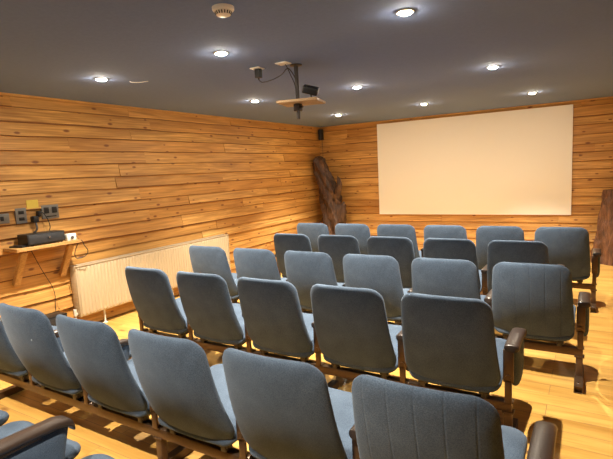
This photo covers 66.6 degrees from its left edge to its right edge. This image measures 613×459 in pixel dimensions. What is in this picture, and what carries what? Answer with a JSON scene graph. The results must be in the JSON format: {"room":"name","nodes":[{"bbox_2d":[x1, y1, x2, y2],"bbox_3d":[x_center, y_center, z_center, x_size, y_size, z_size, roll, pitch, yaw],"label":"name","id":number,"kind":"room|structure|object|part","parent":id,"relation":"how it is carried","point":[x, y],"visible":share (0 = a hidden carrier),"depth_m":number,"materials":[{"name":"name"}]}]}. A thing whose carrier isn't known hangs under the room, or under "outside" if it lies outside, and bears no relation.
{"room":"screening room","nodes":[
{"label":"screening room","id":0,"kind":"room"},
{"bbox_2d":[0,95,322,321],"bbox_3d":[-2.579,-0.101,4.609,0.060,2.370,11.200,1,8,31],"label":"wall","id":1,"kind":"structure","parent":0,"point":[122,180],"depth_m":5.46,"materials":[{"name":"brown wood"}]},
{"bbox_2d":[0,213,9,223],"bbox_3d":[-2.774,-0.096,4.244,0.028,0.090,0.130,1,8,31],"label":"wall socket","id":2,"kind":"object","parent":1,"relation":"attached to","point":[4,218],"visible":1,"depth_m":4.26,"materials":[{"name":"plastic"}]},
{"bbox_2d":[14,208,27,223],"bbox_3d":[-2.686,-0.129,4.389,0.028,0.145,0.100,1,8,31],"label":"wall socket","id":3,"kind":"object","parent":1,"relation":"attached to","point":[20,214],"visible":1,"depth_m":4.38,"materials":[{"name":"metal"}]},
{"bbox_2d":[26,200,38,208],"bbox_3d":[-2.626,-0.241,4.475,0.003,0.085,0.110,1,8,31],"label":"paper note","id":4,"kind":"object","parent":1,"relation":"attached to","point":[30,203],"visible":1,"depth_m":4.47,"materials":[{"name":"yellow paper"}]},
{"bbox_2d":[30,211,41,222],"bbox_3d":[-2.595,-0.123,4.486,0.058,0.105,0.090,1,8,31],"label":"plug","id":5,"kind":"object","parent":1,"relation":"attached to","point":[34,219],"visible":1,"depth_m":4.47,"materials":[{"name":"black plastic"}]},
{"bbox_2d":[3,239,80,286],"bbox_3d":[-2.504,0.319,4.487,0.238,0.370,0.620,1,8,31],"label":"wall shelf","id":6,"kind":"object","parent":1,"relation":"attached to","point":[22,256],"visible":0.94,"depth_m":4.33,"materials":[{"name":"brown wood"}]},
{"bbox_2d":[9,245,25,247],"bbox_3d":[-2.636,0.156,4.263,0.150,0.020,0.050,-1,7,14],"label":"remote control","id":7,"kind":"object","parent":6,"relation":"on","point":[14,246],"visible":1,"depth_m":4.25,"materials":[{"name":"black plastic"}]},
{"bbox_2d":[17,230,64,246],"bbox_3d":[-2.514,0.083,4.442,0.190,0.110,0.355,1,8,31],"label":"amplifier","id":8,"kind":"object","parent":6,"relation":"on","point":[29,239],"visible":0.95,"depth_m":4.36,"materials":[{"name":"black plastic"}]},
{"bbox_3d":[-2.444,0.080,4.399,0.004,0.080,0.335,1,8,31],"label":"panel","id":9,"kind":"part","parent":8,"relation":"part of","materials":[{"name":"black metal"}]},
{"bbox_2d":[65,233,76,240],"bbox_3d":[-2.328,0.072,4.625,0.060,0.068,0.110,1,8,31],"label":"adapter","id":10,"kind":"object","parent":6,"relation":"on","point":[70,236],"visible":0.99,"depth_m":4.59,"materials":[{"name":"white plastic"}]},
{"bbox_2d":[74,240,87,258],"bbox_3d":[-2.260,0.189,4.685,0.130,0.204,0.044,-8,9,-37],"label":"cable","id":11,"kind":"object","parent":6,"relation":"hanging from","point":[81,240],"visible":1,"depth_m":4.68,"materials":[{"name":"black rubber"}]},
{"bbox_2d":[31,251,55,311],"bbox_3d":[-2.566,0.496,4.569,0.028,0.676,0.194,1,8,31],"label":"cable","id":12,"kind":"object","parent":1,"relation":"attached to","point":[31,251],"visible":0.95,"depth_m":4.62,"materials":[{"name":"black plastic"}]},
{"bbox_2d":[40,204,58,218],"bbox_3d":[-2.541,-0.177,4.625,0.028,0.135,0.170,1,8,31],"label":"wall socket","id":13,"kind":"object","parent":1,"relation":"attached to","point":[51,211],"visible":0.99,"depth_m":4.62,"materials":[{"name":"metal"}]},
{"bbox_2d":[0,92,319,128],"bbox_3d":[-2.608,-1.265,4.459,0.015,0.022,11.120,1,8,31],"label":"trim","id":14,"kind":"structure","parent":1,"relation":"attached to","point":[1,93],"depth_m":5.40,"materials":[{"name":"brown wood"}]},
{"bbox_2d":[318,129,323,139],"bbox_3d":[0.284,-1.853,9.123,0.076,0.200,0.104,1,8,31],"label":"loudspeaker","id":15,"kind":"object","parent":1,"relation":"attached to","point":[320,131],"visible":1,"depth_m":9.08,"materials":[{"name":"black plastic"}]},
{"bbox_2d":[0,0,612,126],"bbox_3d":[-0.253,-1.257,3.014,5.800,0.080,11.400,1,8,31],"label":"ceiling","id":16,"kind":"structure","parent":0,"point":[439,55],"depth_m":3.39,"materials":[{"name":"grey paint"}]},
{"bbox_2d":[95,78,107,80],"bbox_3d":[-1.702,-1.241,3.875,0.100,0.018,0.100,1,8,31],"label":"recessed light","id":17,"kind":"object","parent":16,"relation":"in","point":[98,79],"visible":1,"depth_m":3.85,"materials":[{"name":"white plastic"}]},
{"bbox_2d":[214,51,227,55],"bbox_3d":[-0.594,-1.219,3.245,0.100,0.018,0.100,1,8,31],"label":"recessed light","id":18,"kind":"object","parent":16,"relation":"in","point":[220,53],"visible":1,"depth_m":3.22,"materials":[{"name":"white plastic"}]},
{"bbox_2d":[212,3,233,17],"bbox_3d":[-0.423,-1.106,2.373,0.112,0.045,0.112,1,8,31],"label":"smoke detector","id":19,"kind":"object","parent":16,"relation":"attached to","point":[223,10],"visible":1,"depth_m":2.34,"materials":[{"name":"white plastic"}]},
{"bbox_2d":[275,61,290,65],"bbox_3d":[-0.182,-1.291,3.633,0.100,0.010,0.088,1,8,31],"label":"outlet","id":20,"kind":"object","parent":16,"relation":"attached to","point":[282,63],"visible":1,"depth_m":3.62,"materials":[{"name":"white plastic"}]},
{"bbox_2d":[285,64,296,98],"bbox_3d":[-0.125,-1.164,3.691,0.100,0.268,0.025,-8,9,-34],"label":"cable","id":21,"kind":"object","parent":20,"relation":"hanging from","point":[285,64],"visible":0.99,"depth_m":3.71,"materials":[{"name":"black rubber"}]},
{"bbox_2d":[276,63,325,118],"bbox_3d":[-0.046,-1.102,3.738,0.330,0.425,0.270,-1,7,18],"label":"mount","id":22,"kind":"object","parent":16,"relation":"attached to","point":[298,103],"visible":1,"depth_m":3.72,"materials":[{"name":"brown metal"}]},
{"bbox_2d":[259,68,298,87],"bbox_3d":[-0.221,-1.198,3.738,0.336,0.167,0.032,-1,7,15],"label":"power cable","id":23,"kind":"object","parent":22,"relation":"attached to","point":[286,68],"visible":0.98,"depth_m":3.71,"materials":[{"name":"black rubber"}]},
{"bbox_2d":[302,84,318,96],"bbox_3d":[0.034,-1.095,3.710,0.136,0.128,0.102,-2,7,6],"label":"camera","id":24,"kind":"object","parent":22,"relation":"on","point":[307,89],"visible":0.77,"depth_m":3.67,"materials":[{"name":"black plastic"}]},
{"bbox_2d":[396,8,414,15],"bbox_3d":[0.546,-1.194,2.579,0.100,0.018,0.100,1,8,31],"label":"recessed light","id":25,"kind":"object","parent":16,"relation":"in","point":[403,12],"visible":1,"depth_m":2.56,"materials":[{"name":"white plastic"}]},
{"bbox_2d":[0,260,612,458],"bbox_3d":[-0.131,1.172,3.315,5.800,0.080,11.400,1,8,31],"label":"floor","id":26,"kind":"structure","parent":0,"point":[545,390],"depth_m":3.08,"materials":[{"name":"brown wood"}]},
{"bbox_2d":[46,311,66,325],"bbox_3d":[-2.509,0.970,4.549,0.166,0.255,0.310,1,8,31],"label":"subwoofer","id":27,"kind":"object","parent":26,"relation":"on","point":[52,316],"visible":0.12,"depth_m":4.53,"materials":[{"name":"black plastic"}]},
{"bbox_2d":[50,315,65,325],"bbox_3d":[-2.441,0.964,4.506,0.006,0.210,0.280,1,8,31],"label":"grille","id":28,"kind":"object","parent":27,"relation":"attached to","point":[52,319],"depth_m":4.50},
{"bbox_2d":[0,371,256,458],"bbox_3d":[-0.760,1.146,2.458,3.540,0.243,0.390,1,8,31],"label":"frame","id":29,"kind":"object","parent":26,"relation":"on","point":[187,444],"visible":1,"depth_m":2.54,"materials":[{"name":"brown wood"}]},
{"bbox_2d":[0,318,56,381],"bbox_3d":[-1.995,0.680,3.263,0.590,0.608,0.688,1,8,31],"label":"seat","id":30,"kind":"object","parent":29,"relation":"on","point":[10,363],"visible":0.32,"depth_m":2.98,"materials":[{"name":"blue fabric"}]},
{"bbox_3d":[-2.087,0.690,3.048,0.524,0.566,0.228,1,8,31],"label":"backrest","id":31,"kind":"part","parent":30,"relation":"part of","materials":[{"name":"blue fabric"}]},
{"bbox_2d":[0,303,131,399],"bbox_3d":[-1.495,0.692,2.960,0.581,0.608,0.688,1,8,31],"label":"seat","id":32,"kind":"object","parent":29,"relation":"on","point":[30,332],"visible":0.59,"depth_m":2.65,"materials":[{"name":"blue fabric"}]},
{"bbox_3d":[-1.590,0.702,2.748,0.524,0.566,0.228,1,8,31],"label":"backrest","id":33,"kind":"part","parent":32,"relation":"part of","materials":[{"name":"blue fabric"}]},
{"bbox_3d":[-1.693,0.840,3.144,0.052,0.255,0.316,1,8,31],"label":"panel","id":34,"kind":"part","parent":32,"relation":"part of","materials":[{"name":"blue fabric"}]},
{"bbox_2d":[32,352,131,394],"bbox_3d":[-1.417,0.864,3.041,0.516,0.164,0.517,1,8,31],"label":"seat cushion","id":35,"kind":"object","parent":32,"relation":"on","point":[73,386],"depth_m":2.74,"materials":[{"name":"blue fabric"}]},
{"bbox_2d":[56,314,150,422],"bbox_3d":[-0.999,0.704,2.660,0.581,0.608,0.688,1,8,31],"label":"seat","id":36,"kind":"object","parent":29,"relation":"on","point":[99,360],"visible":0.69,"depth_m":2.36,"materials":[{"name":"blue fabric"}]},
{"bbox_2d":[88,359,150,417],"bbox_3d":[-0.921,0.876,2.740,0.516,0.164,0.517,1,8,31],"label":"seat cushion","id":37,"kind":"object","parent":36,"relation":"on","point":[141,409],"depth_m":2.47,"materials":[{"name":"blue fabric"}]},
{"bbox_3d":[-1.197,0.852,2.844,0.052,0.255,0.316,1,8,31],"label":"panel","id":38,"kind":"part","parent":36,"relation":"part of","materials":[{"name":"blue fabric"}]},
{"bbox_3d":[-0.760,1.151,2.457,0.060,0.145,0.054,1,8,31],"label":"post","id":39,"kind":"part","parent":29,"relation":"part of","materials":[{"name":"brown wood"}]},
{"bbox_2d":[128,329,236,452],"bbox_3d":[-0.503,0.716,2.360,0.581,0.608,0.688,1,8,31],"label":"seat","id":40,"kind":"object","parent":29,"relation":"on","point":[187,396],"visible":0.8,"depth_m":2.07,"materials":[{"name":"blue fabric"}]},
{"bbox_2d":[158,364,236,446],"bbox_3d":[-0.425,0.889,2.440,0.516,0.164,0.517,1,8,31],"label":"seat cushion","id":41,"kind":"object","parent":40,"relation":"on","point":[228,436],"depth_m":2.25,"materials":[{"name":"blue fabric"}]},
{"bbox_2d":[222,348,354,458],"bbox_3d":[-0.007,0.728,2.060,0.581,0.608,0.688,1,8,31],"label":"seat","id":42,"kind":"object","parent":29,"relation":"on","point":[282,408],"visible":0.87,"depth_m":1.76,"materials":[{"name":"blue fabric"}]},
{"bbox_2d":[249,387,354,458],"bbox_3d":[0.071,0.901,2.140,0.516,0.164,0.517,1,8,31],"label":"seat cushion","id":43,"kind":"object","parent":42,"relation":"on","point":[342,404],"depth_m":2.09,"materials":[{"name":"blue fabric"}]},
{"bbox_2d":[349,374,557,458],"bbox_3d":[0.534,0.741,1.732,0.685,0.608,0.688,1,8,31],"label":"seat","id":44,"kind":"object","parent":29,"relation":"on","point":[393,420],"visible":1,"depth_m":1.46,"materials":[{"name":"blue fabric"}]},
{"bbox_2d":[501,425,527,458],"bbox_3d":[0.567,0.913,1.840,0.516,0.164,0.517,1,8,31],"label":"seat cushion","id":45,"kind":"object","parent":44,"relation":"on","point":[515,442],"depth_m":1.82,"materials":[{"name":"blue fabric"}]},
{"bbox_2d":[69,234,230,322],"bbox_3d":[-1.772,0.563,5.786,0.114,0.685,2.404,1,8,31],"label":"radiator","id":46,"kind":"object","parent":26,"relation":"on","point":[97,285],"visible":0.76,"depth_m":5.17,"materials":[{"name":"beige metal"}]},
{"bbox_3d":[-2.200,0.930,5.093,0.052,0.170,0.051,1,8,31],"label":"leg","id":47,"kind":"part","parent":46,"relation":"part of","materials":[{"name":"white plastic"}]},
{"bbox_2d":[71,234,227,267],"bbox_3d":[-1.780,0.227,5.762,0.111,0.012,2.350,1,8,31],"label":"grille","id":48,"kind":"object","parent":46,"relation":"attached to","point":[222,236],"depth_m":5.54,"materials":[{"name":"metal"}]},
{"bbox_2d":[129,329,517,428],"bbox_3d":[-0.146,1.013,3.283,2.960,0.243,0.390,1,8,31],"label":"frame","id":49,"kind":"object","parent":26,"relation":"on","point":[507,409],"visible":0.33,"depth_m":2.99,"materials":[{"name":"brown metal"}]},
{"bbox_2d":[125,266,188,337],"bbox_3d":[-1.133,0.552,3.938,0.590,0.608,0.688,1,8,31],"label":"seat","id":50,"kind":"object","parent":49,"relation":"on","point":[155,303],"visible":0.73,"depth_m":3.65,"materials":[{"name":"blue fabric"}]},
{"bbox_2d":[143,297,187,333],"bbox_3d":[-1.052,0.725,4.016,0.516,0.164,0.517,1,8,31],"label":"seat cushion","id":51,"kind":"object","parent":50,"relation":"on","point":[180,327],"depth_m":3.77,"materials":[{"name":"blue fabric"}]},
{"bbox_2d":[176,271,245,348],"bbox_3d":[-0.633,0.565,3.636,0.581,0.608,0.688,1,8,31],"label":"seat","id":52,"kind":"object","parent":49,"relation":"on","point":[210,312],"visible":0.88,"depth_m":3.36,"materials":[{"name":"blue fabric"}]},
{"bbox_2d":[193,303,245,344],"bbox_3d":[-0.555,0.737,3.716,0.516,0.164,0.517,1,8,31],"label":"seat cushion","id":53,"kind":"object","parent":52,"relation":"on","point":[238,338],"depth_m":3.49,"materials":[{"name":"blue fabric"}]},
{"bbox_2d":[237,277,313,362],"bbox_3d":[-0.137,0.577,3.336,0.581,0.608,0.688,1,8,31],"label":"seat","id":54,"kind":"object","parent":49,"relation":"on","point":[275,322],"visible":0.9,"depth_m":3.06,"materials":[{"name":"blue fabric"}]},
{"bbox_2d":[253,312,313,357],"bbox_3d":[-0.059,0.749,3.416,0.516,0.164,0.517,1,8,31],"label":"seat cushion","id":55,"kind":"object","parent":54,"relation":"on","point":[305,351],"depth_m":3.19,"materials":[{"name":"blue fabric"}]},
{"bbox_2d":[310,284,401,378],"bbox_3d":[0.359,0.589,3.035,0.581,0.608,0.688,1,8,31],"label":"seat","id":56,"kind":"object","parent":49,"relation":"on","point":[351,328],"visible":0.95,"depth_m":2.77,"materials":[{"name":"blue fabric"}]},
{"bbox_2d":[323,324,401,372],"bbox_3d":[0.437,0.761,3.115,0.516,0.164,0.517,1,8,31],"label":"seat cushion","id":57,"kind":"object","parent":56,"relation":"on","point":[388,366],"depth_m":2.90,"materials":[{"name":"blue fabric"}]},
{"bbox_2d":[396,293,526,403],"bbox_3d":[0.893,0.602,2.712,0.669,0.608,0.688,1,8,31],"label":"seat","id":58,"kind":"object","parent":49,"relation":"on","point":[447,341],"visible":1,"depth_m":2.47,"materials":[{"name":"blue fabric"}]},
{"bbox_3d":[0.760,0.611,2.523,0.524,0.566,0.228,1,8,31],"label":"backrest","id":59,"kind":"part","parent":58,"relation":"part of","materials":[{"name":"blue fabric"}]},
{"bbox_2d":[409,338,505,392],"bbox_3d":[0.933,0.774,2.815,0.516,0.164,0.517,1,8,31],"label":"seat cushion","id":60,"kind":"object","parent":58,"relation":"on","point":[492,385],"depth_m":2.59,"materials":[{"name":"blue fabric"}]},
{"bbox_3d":[1.170,0.732,2.603,0.062,0.255,0.316,1,8,31],"label":"panel","id":61,"kind":"part","parent":58,"relation":"part of","materials":[{"name":"blue fabric"}]},
{"bbox_3d":[1.094,1.048,2.532,0.060,0.145,0.054,1,8,31],"label":"post","id":62,"kind":"part","parent":49,"relation":"part of","materials":[{"name":"brown wood"}]},
{"bbox_2d":[313,156,346,234],"bbox_3d":[0.472,-0.502,8.890,0.662,1.810,0.455,1,8,31],"label":"trunk","id":63,"kind":"object","parent":26,"relation":"on","point":[334,212],"visible":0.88,"depth_m":8.74,"materials":[{"name":"brown wood"}]},
{"bbox_2d":[236,302,584,393],"bbox_3d":[0.376,0.887,4.092,3.540,0.243,0.390,1,8,31],"label":"frame","id":64,"kind":"object","parent":26,"relation":"on","point":[528,344],"visible":0.26,"depth_m":3.20,"materials":[{"name":"brown metal"}]},
{"bbox_2d":[189,245,238,302],"bbox_3d":[-0.860,0.420,4.897,0.590,0.608,0.688,1,8,31],"label":"seat","id":65,"kind":"object","parent":64,"relation":"on","point":[204,259],"visible":0.43,"depth_m":4.57,"materials":[{"name":"blue fabric"}]},
{"bbox_2d":[230,273,238,298],"bbox_3d":[-0.778,0.593,4.975,0.516,0.164,0.517,1,8,31],"label":"seat cushion","id":66,"kind":"object","parent":65,"relation":"on","point":[234,291],"depth_m":4.65,"materials":[{"name":"blue fabric"}]},
{"bbox_2d":[233,248,286,280],"bbox_3d":[-0.360,0.432,4.594,0.581,0.608,0.688,1,8,31],"label":"seat","id":67,"kind":"object","parent":64,"relation":"on","point":[250,263],"visible":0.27,"depth_m":4.26,"materials":[{"name":"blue fabric"}]},
{"bbox_2d":[284,250,344,311],"bbox_3d":[0.137,0.445,4.294,0.581,0.608,0.688,1,8,31],"label":"seat","id":68,"kind":"object","parent":64,"relation":"on","point":[304,269],"visible":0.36,"depth_m":3.99,"materials":[{"name":"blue fabric"}]},
{"bbox_2d":[300,282,344,309],"bbox_3d":[0.214,0.617,4.374,0.516,0.164,0.517,1,8,31],"label":"seat cushion","id":69,"kind":"object","parent":68,"relation":"on","point":[304,306],"depth_m":4.22,"materials":[{"name":"blue fabric"}]},
{"bbox_2d":[342,254,409,324],"bbox_3d":[0.633,0.457,3.994,0.581,0.608,0.688,1,8,31],"label":"seat","id":70,"kind":"object","parent":64,"relation":"on","point":[379,273],"visible":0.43,"depth_m":3.69,"materials":[{"name":"blue fabric"}]},
{"bbox_2d":[387,288,409,319],"bbox_3d":[0.710,0.629,4.074,0.516,0.164,0.517,1,8,31],"label":"seat cushion","id":71,"kind":"object","parent":70,"relation":"on","point":[396,315],"depth_m":3.78,"materials":[{"name":"blue fabric"}]},
{"bbox_2d":[407,257,485,300],"bbox_3d":[1.129,0.469,3.694,0.581,0.608,0.688,1,8,31],"label":"seat","id":72,"kind":"object","parent":64,"relation":"on","point":[430,276],"visible":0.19,"depth_m":3.37,"materials":[{"name":"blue fabric"}]},
{"bbox_2d":[484,262,590,349],"bbox_3d":[1.662,0.482,3.371,0.669,0.608,0.688,1,8,31],"label":"seat","id":73,"kind":"object","parent":64,"relation":"on","point":[537,299],"visible":0.9,"depth_m":3.13,"materials":[{"name":"blue fabric"}]},
{"bbox_3d":[1.529,0.491,3.181,0.524,0.566,0.228,1,8,31],"label":"backrest","id":74,"kind":"part","parent":73,"relation":"part of","materials":[{"name":"blue fabric"}]},
{"bbox_2d":[494,305,575,340],"bbox_3d":[1.702,0.653,3.474,0.516,0.164,0.517,1,8,31],"label":"seat cushion","id":75,"kind":"object","parent":73,"relation":"on","point":[564,335],"depth_m":3.23,"materials":[{"name":"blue fabric"}]},
{"bbox_3d":[1.940,0.612,3.262,0.062,0.255,0.316,1,8,31],"label":"panel","id":76,"kind":"part","parent":73,"relation":"part of","materials":[{"name":"brown wood"}]},
{"bbox_3d":[1.863,0.927,3.191,0.060,0.145,0.054,1,8,31],"label":"post","id":77,"kind":"part","parent":64,"relation":"part of","materials":[{"name":"brown metal"}]},
{"bbox_2d":[572,282,596,312],"bbox_3d":[1.435,0.640,5.658,3.540,0.243,0.390,1,8,31],"label":"frame","id":78,"kind":"object","parent":26,"relation":"on","point":[592,288],"visible":0.27,"depth_m":4.74,"materials":[{"name":"brown metal"}]},
{"bbox_2d":[297,223,328,251],"bbox_3d":[0.200,0.173,6.463,0.590,0.608,0.688,1,8,31],"label":"seat","id":79,"kind":"object","parent":78,"relation":"on","point":[313,231],"visible":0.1,"depth_m":6.14,"materials":[{"name":"blue fabric"}]},
{"bbox_2d":[335,223,370,254],"bbox_3d":[0.700,0.185,6.161,0.581,0.608,0.688,1,8,31],"label":"seat","id":80,"kind":"object","parent":78,"relation":"on","point":[361,232],"visible":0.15,"depth_m":5.82,"materials":[{"name":"blue fabric"}]},
{"bbox_2d":[377,224,420,257],"bbox_3d":[1.196,0.197,5.861,0.581,0.608,0.688,1,8,31],"label":"seat","id":81,"kind":"object","parent":78,"relation":"on","point":[386,230],"visible":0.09,"depth_m":5.52,"materials":[{"name":"blue fabric"}]},
{"bbox_2d":[421,225,466,257],"bbox_3d":[1.692,0.209,5.560,0.581,0.608,0.688,1,8,31],"label":"seat","id":82,"kind":"object","parent":78,"relation":"on","point":[430,231],"visible":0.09,"depth_m":5.22,"materials":[{"name":"blue fabric"}]},
{"bbox_3d":[1.597,0.219,5.348,0.524,0.566,0.228,1,8,31],"label":"backrest","id":83,"kind":"part","parent":82,"relation":"part of","materials":[{"name":"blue fabric"}]},
{"bbox_2d":[476,226,524,269],"bbox_3d":[2.188,0.222,5.260,0.581,0.608,0.688,1,8,31],"label":"seat","id":84,"kind":"object","parent":78,"relation":"on","point":[485,235],"visible":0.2,"depth_m":4.99,"materials":[{"name":"blue fabric"}]},
{"bbox_2d":[534,227,601,284],"bbox_3d":[2.722,0.234,4.937,0.669,0.608,0.688,1,8,31],"label":"seat","id":85,"kind":"object","parent":78,"relation":"on","point":[569,247],"visible":0.55,"depth_m":4.67,"materials":[{"name":"blue fabric"}]},
{"bbox_2d":[572,274,589,279],"bbox_3d":[2.762,0.406,5.040,0.516,0.164,0.517,1,8,31],"label":"seat cushion","id":86,"kind":"object","parent":85,"relation":"on","point":[574,276],"depth_m":4.73,"materials":[{"name":"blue fabric"}]},
{"bbox_3d":[2.999,0.365,4.828,0.062,0.255,0.316,1,8,31],"label":"panel","id":87,"kind":"part","parent":85,"relation":"part of","materials":[{"name":"brown wood"}]},
{"bbox_3d":[2.923,0.680,4.757,0.060,0.145,0.054,1,8,31],"label":"post","id":88,"kind":"part","parent":78,"relation":"part of","materials":[{"name":"brown metal"}]},
{"bbox_2d":[590,189,612,265],"bbox_3d":[4.422,-0.046,6.612,0.448,1.070,0.592,-7,8,-29],"label":"tree stump","id":89,"kind":"object","parent":26,"relation":"on","point":[603,240],"visible":0.91,"depth_m":6.59,"materials":[{"name":"brown wood"}]},
{"bbox_3d":[0.941,0.765,4.850,2.960,0.243,0.390,1,8,31],"label":"frame","id":90,"kind":"object","parent":26,"relation":"on","visible":0},
{"bbox_2d":[274,233,311,277],"bbox_3d":[-0.045,0.304,5.505,0.590,0.608,0.688,1,8,31],"label":"seat","id":91,"kind":"object","parent":90,"relation":"on","point":[283,242],"visible":0.27,"depth_m":5.20,"materials":[{"name":"blue fabric"}]},
{"bbox_2d":[318,235,359,282],"bbox_3d":[0.454,0.316,5.203,0.581,0.608,0.688,1,8,31],"label":"seat","id":92,"kind":"object","parent":90,"relation":"on","point":[336,247],"visible":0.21,"depth_m":4.90,"materials":[{"name":"blue fabric"}]},
{"bbox_2d":[367,236,414,288],"bbox_3d":[0.951,0.328,4.902,0.581,0.608,0.688,1,8,31],"label":"seat","id":93,"kind":"object","parent":90,"relation":"on","point":[401,249],"visible":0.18,"depth_m":4.58,"materials":[{"name":"blue fabric"}]},
{"bbox_2d":[423,238,481,291],"bbox_3d":[1.447,0.340,4.602,0.581,0.608,0.688,1,8,31],"label":"seat","id":94,"kind":"object","parent":90,"relation":"on","point":[441,248],"visible":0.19,"depth_m":4.27,"materials":[{"name":"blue fabric"}]},
{"bbox_2d":[479,270,481,291],"bbox_3d":[1.524,0.513,4.682,0.516,0.164,0.517,1,8,31],"label":"seat cushion","id":95,"kind":"object","parent":94,"relation":"on","point":[480,274],"depth_m":4.46,"materials":[{"name":"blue fabric"}]},
{"bbox_2d":[481,240,564,294],"bbox_3d":[1.980,0.353,4.279,0.669,0.608,0.688,1,8,31],"label":"seat","id":96,"kind":"object","parent":90,"relation":"on","point":[535,252],"visible":0.24,"depth_m":4.00,"materials":[{"name":"blue fabric"}]},
{"bbox_3d":[1.847,0.362,4.090,0.524,0.566,0.228,1,8,31],"label":"backrest","id":97,"kind":"part","parent":96,"relation":"part of","materials":[{"name":"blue fabric"}]},
{"bbox_3d":[-1.359,1.263,1.762,1.800,0.243,0.390,1,8,31],"label":"frame","id":98,"kind":"object","parent":26,"relation":"on","visible":0},
{"bbox_2d":[0,410,8,425],"bbox_3d":[-1.850,0.814,2.117,0.590,0.608,0.688,1,8,31],"label":"seat","id":99,"kind":"object","parent":98,"relation":"on","point":[4,416],"visible":0.99,"depth_m":2.25,"materials":[{"name":"blue fabric"}]},
{"bbox_2d":[0,420,80,458],"bbox_3d":[-1.354,0.826,1.817,0.590,0.608,0.688,1,8,31],"label":"seat","id":100,"kind":"object","parent":98,"relation":"on","point":[73,448],"visible":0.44,"depth_m":2.07,"materials":[{"name":"blue fabric"}]},
{"bbox_2d":[0,415,114,458],"bbox_3d":[-0.820,0.839,1.494,0.678,0.608,0.688,1,8,31],"label":"seat","id":101,"kind":"object","parent":98,"relation":"on","point":[45,439],"visible":1,"depth_m":1.75,"materials":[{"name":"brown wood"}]},
{"bbox_3d":[-1.041,0.904,1.714,0.052,0.255,0.376,1,8,31],"label":"panel","id":102,"kind":"part","parent":101,"relation":"part of","materials":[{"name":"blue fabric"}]},
{"bbox_2d":[81,454,114,458],"bbox_3d":[-0.776,1.011,1.595,0.516,0.164,0.517,1,8,31],"label":"seat cushion","id":103,"kind":"object","parent":101,"relation":"on","point":[95,456],"depth_m":1.86,"materials":[{"name":"blue fabric"}]},
{"bbox_2d":[320,98,612,254],"bbox_3d":[2.690,-0.774,7.898,5.600,2.370,0.060,1,8,31],"label":"wall","id":104,"kind":"structure","parent":0,"point":[350,152],"depth_m":7.77,"materials":[{"name":"brown wood"}]},
{"bbox_2d":[320,96,612,127],"bbox_3d":[2.618,-1.934,7.731,5.540,0.022,0.015,1,8,31],"label":"trim","id":105,"kind":"structure","parent":104,"relation":"attached to","point":[611,96],"depth_m":7.61,"materials":[{"name":"brown wood"}]},
{"bbox_2d":[377,104,572,214],"bbox_3d":[2.665,-1.072,7.834,3.120,1.650,0.020,1,8,31],"label":"projection screen","id":106,"kind":"object","parent":104,"relation":"attached to","point":[514,162],"visible":1,"depth_m":7.70,"materials":[{"name":"fabric"}]},
{"bbox_3d":[-0.398,-1.297,3.763,0.088,0.010,0.088,1,8,31],"label":"socket","id":107,"kind":"object","parent":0,"visible":0},
{"bbox_2d":[255,68,261,79],"bbox_3d":[-0.387,-1.249,3.764,0.048,0.087,0.044,1,8,31],"label":"power adapter","id":108,"kind":"object","parent":107,"relation":"attached to","point":[258,72],"visible":1,"depth_m":3.75,"materials":[{"name":"black plastic"}]}
]}

